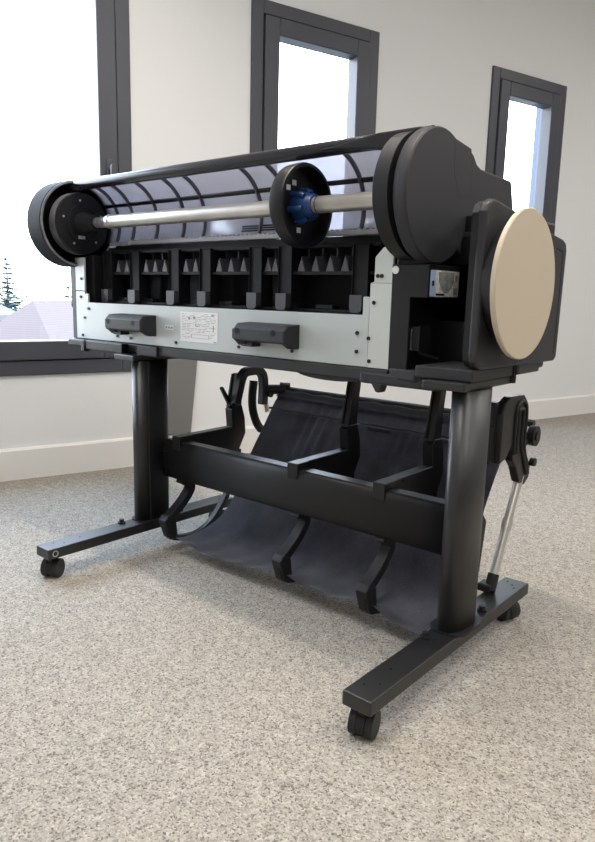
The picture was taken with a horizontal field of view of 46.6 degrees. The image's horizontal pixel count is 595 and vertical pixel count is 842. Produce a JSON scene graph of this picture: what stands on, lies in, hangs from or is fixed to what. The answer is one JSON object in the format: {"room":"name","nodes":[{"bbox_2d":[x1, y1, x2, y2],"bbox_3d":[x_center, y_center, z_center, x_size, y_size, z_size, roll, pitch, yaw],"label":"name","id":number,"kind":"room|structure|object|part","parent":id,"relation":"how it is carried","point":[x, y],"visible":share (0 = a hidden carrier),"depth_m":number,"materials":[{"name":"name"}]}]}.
{"room":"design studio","nodes":[
{"label":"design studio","id":0,"kind":"room"},
{"bbox_2d":[0,413,594,841],"bbox_3d":[2.008,0.596,1.642,11.140,0.150,5.740,-5,12,-32],"label":"floor","id":1,"kind":"structure","parent":0,"point":[157,688],"depth_m":1.33,"materials":[{"name":"carpet"}]},
{"bbox_2d":[37,353,528,739],"bbox_3d":[-0.076,0.148,1.720,1.122,0.602,0.677,10,13,39],"label":"stand","id":2,"kind":"object","parent":1,"relation":"on","point":[450,527],"visible":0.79,"depth_m":1.57,"materials":[{"name":"black metal"}]},
{"bbox_3d":[-0.423,-0.193,2.044,0.090,0.017,0.220,10,13,39],"label":"mounting plate","id":3,"kind":"part","parent":2,"relation":"part of","materials":[{"name":"black metal"}]},
{"bbox_2d":[27,125,565,392],"bbox_3d":[-0.101,-0.400,1.830,1.506,0.525,0.511,10,13,39],"label":"printer","id":4,"kind":"object","parent":2,"relation":"on","point":[443,279],"visible":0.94,"depth_m":1.56,"materials":[{"name":"black plastic"}]},
{"bbox_3d":[-0.622,-0.400,2.256,0.024,0.249,0.241,10,13,39],"label":"plate","id":5,"kind":"part","parent":4,"relation":"part of","materials":[{"name":"grey plastic"}]},
{"bbox_2d":[49,162,372,254],"bbox_3d":[-0.241,-0.527,1.761,1.156,0.184,0.184,10,13,39],"label":"spindle","id":6,"kind":"object","parent":4,"relation":"on","point":[300,206],"visible":0.98,"depth_m":1.62,"materials":[{"name":"metal"}]},
{"bbox_3d":[-0.247,-0.309,1.792,1.159,0.250,0.008,10,13,39],"label":"panel","id":7,"kind":"part","parent":4,"relation":"part of","materials":[{"name":"grey metal"}]},
{"bbox_3d":[-0.167,-0.597,1.814,1.170,0.012,0.010,10,13,39],"label":"rail","id":8,"kind":"part","parent":4,"relation":"part of","materials":[{"name":"black plastic"}]},
{"bbox_3d":[-0.186,-0.391,1.843,1.030,0.174,0.070,10,13,39],"label":"guide rail","id":9,"kind":"part","parent":4,"relation":"part of","materials":[{"name":"black plastic"}]},
{"bbox_3d":[0.093,-0.104,1.592,0.200,0.016,0.072,10,13,39],"label":"underside dish","id":10,"kind":"part","parent":4,"relation":"part of","materials":[{"name":"grey plastic"}]},
{"bbox_2d":[159,367,540,635],"bbox_3d":[0.111,0.135,1.855,0.955,0.544,0.468,10,13,39],"label":"basket","id":11,"kind":"object","parent":2,"relation":"attached to","point":[388,444],"visible":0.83,"depth_m":1.86,"materials":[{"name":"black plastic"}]},
{"bbox_3d":[-0.291,0.227,2.117,0.036,0.249,0.317,10,13,39],"label":"arm","id":12,"kind":"part","parent":11,"relation":"part of","materials":[{"name":"black plastic"}]},
{"bbox_3d":[-0.264,-0.010,2.099,0.033,0.256,0.275,10,13,39],"label":"support arm","id":13,"kind":"part","parent":11,"relation":"part of","materials":[{"name":"black plastic"}]},
{"bbox_3d":[-0.213,-0.072,2.148,0.018,0.073,0.066,10,13,39],"label":"release lever","id":14,"kind":"part","parent":11,"relation":"part of","materials":[{"name":"black plastic"}]},
{"bbox_3d":[0.049,0.287,1.836,0.036,0.249,0.317,10,13,39],"label":"arm","id":15,"kind":"part","parent":11,"relation":"part of","materials":[{"name":"black plastic"}]},
{"bbox_3d":[0.078,0.023,1.815,0.033,0.310,0.279,10,13,39],"label":"support arm","id":16,"kind":"part","parent":11,"relation":"part of","materials":[{"name":"black plastic"}]},
{"bbox_3d":[0.246,0.322,1.673,0.036,0.249,0.317,10,13,39],"label":"arm","id":17,"kind":"part","parent":11,"relation":"part of","materials":[{"name":"black plastic"}]},
{"bbox_3d":[0.275,0.058,1.652,0.033,0.310,0.279,10,13,39],"label":"support arm","id":18,"kind":"part","parent":11,"relation":"part of","materials":[{"name":"black plastic"}]},
{"bbox_3d":[0.263,-0.051,1.991,0.855,0.019,0.018,10,13,39],"label":"rod","id":19,"kind":"part","parent":11,"relation":"part of","materials":[{"name":"black plastic"}]},
{"bbox_3d":[0.567,0.099,1.665,0.012,0.020,0.020,10,13,39],"label":"pivot knob","id":20,"kind":"part","parent":11,"relation":"part of","materials":[{"name":"black plastic"}]},
{"bbox_3d":[0.561,0.035,1.640,0.016,0.048,0.048,10,13,39],"label":"pivot knob","id":21,"kind":"part","parent":11,"relation":"part of","materials":[{"name":"black plastic"}]},
{"bbox_3d":[0.567,0.036,1.635,0.006,0.024,0.024,10,13,39],"label":"pivot knob","id":22,"kind":"part","parent":11,"relation":"part of","materials":[{"name":"black plastic"}]},
{"bbox_3d":[0.348,-0.080,1.402,0.090,0.017,0.220,10,13,39],"label":"mounting plate","id":23,"kind":"part","parent":2,"relation":"part of","materials":[{"name":"black metal"}]},
{"bbox_2d":[0,0,594,448],"bbox_3d":[0.535,-1.287,3.677,11.140,2.750,0.170,-5,12,-32],"label":"wall","id":24,"kind":"structure","parent":0,"point":[190,60],"depth_m":3.42,"materials":[{"name":"white paint"}]},
{"bbox_2d":[0,0,131,376],"bbox_3d":[-1.444,-0.944,2.402,1.753,1.603,0.233,-5,12,-32],"label":"window","id":25,"kind":"structure","parent":24,"relation":"in","point":[109,19],"depth_m":2.73,"materials":[{"name":"grey metal"}]},
{"bbox_3d":[-0.737,-0.966,2.749,0.028,0.150,0.046,-5,12,-32],"label":"handle","id":26,"kind":"part","parent":25,"relation":"part of","materials":[{"name":"grey metal"}]},
{"bbox_2d":[168,358,196,434],"bbox_3d":[-0.554,-0.184,3.064,0.264,0.492,0.023,-5,12,-32],"label":"panel","id":27,"kind":"object","parent":24,"relation":"attached to","point":[181,372],"visible":0.19,"depth_m":3.09,"materials":[{"name":"white paint"}]},
{"bbox_2d":[0,394,594,481],"bbox_3d":[0.554,0.017,3.837,10.800,0.128,0.016,-5,12,-32],"label":"baseboard","id":28,"kind":"structure","parent":24,"relation":"attached to","point":[77,457],"depth_m":2.92,"materials":[{"name":"white paint"}]},
{"bbox_2d":[250,0,379,235],"bbox_3d":[0.040,-1.085,3.376,0.706,1.603,0.187,-5,12,-32],"label":"window","id":29,"kind":"structure","parent":24,"relation":"in","point":[273,24],"depth_m":3.13,"materials":[{"name":"grey metal"}]},
{"bbox_2d":[485,65,566,223],"bbox_3d":[1.280,-1.200,4.167,0.638,1.603,0.187,-5,12,-32],"label":"window","id":30,"kind":"structure","parent":24,"relation":"in","point":[549,98],"depth_m":4.07,"materials":[{"name":"grey metal"}]},
{"label":"outside","id":31,"kind":"structure","parent":0,"visible":0},
{"bbox_3d":[-9.056,0.306,29.648,130.000,0.200,150.000,10,13,39],"label":"ground","id":32,"kind":"structure","parent":31,"visible":0},
{"bbox_2d":[0,305,14,320],"bbox_3d":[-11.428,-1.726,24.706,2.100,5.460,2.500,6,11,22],"label":"house","id":33,"kind":"structure","parent":32,"relation":"on","point":[4,311],"depth_m":24.49,"materials":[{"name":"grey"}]},
{"bbox_2d":[0,254,28,310],"bbox_3d":[-10.902,-2.760,26.290,5.604,6.950,4.818,10,13,39],"label":"conifer tree","id":34,"kind":"object","parent":32,"relation":"on","point":[5,302],"visible":0.08,"depth_m":25.60,"materials":[{"name":"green plant"}]},
{"bbox_2d":[0,300,73,339],"bbox_3d":[-6.343,-0.801,20.369,7.200,5.450,12.200,3,11,9],"label":"house","id":35,"kind":"structure","parent":32,"relation":"on","point":[38,319],"depth_m":17.13,"materials":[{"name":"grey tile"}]},
{"bbox_2d":[62,284,70,299],"bbox_3d":[-10.159,-3.123,31.149,3.862,5.950,3.658,10,13,39],"label":"conifer tree","id":36,"kind":"object","parent":32,"relation":"on","point":[67,287],"visible":0.05,"depth_m":30.53,"materials":[{"name":"grey plant"}]}
]}

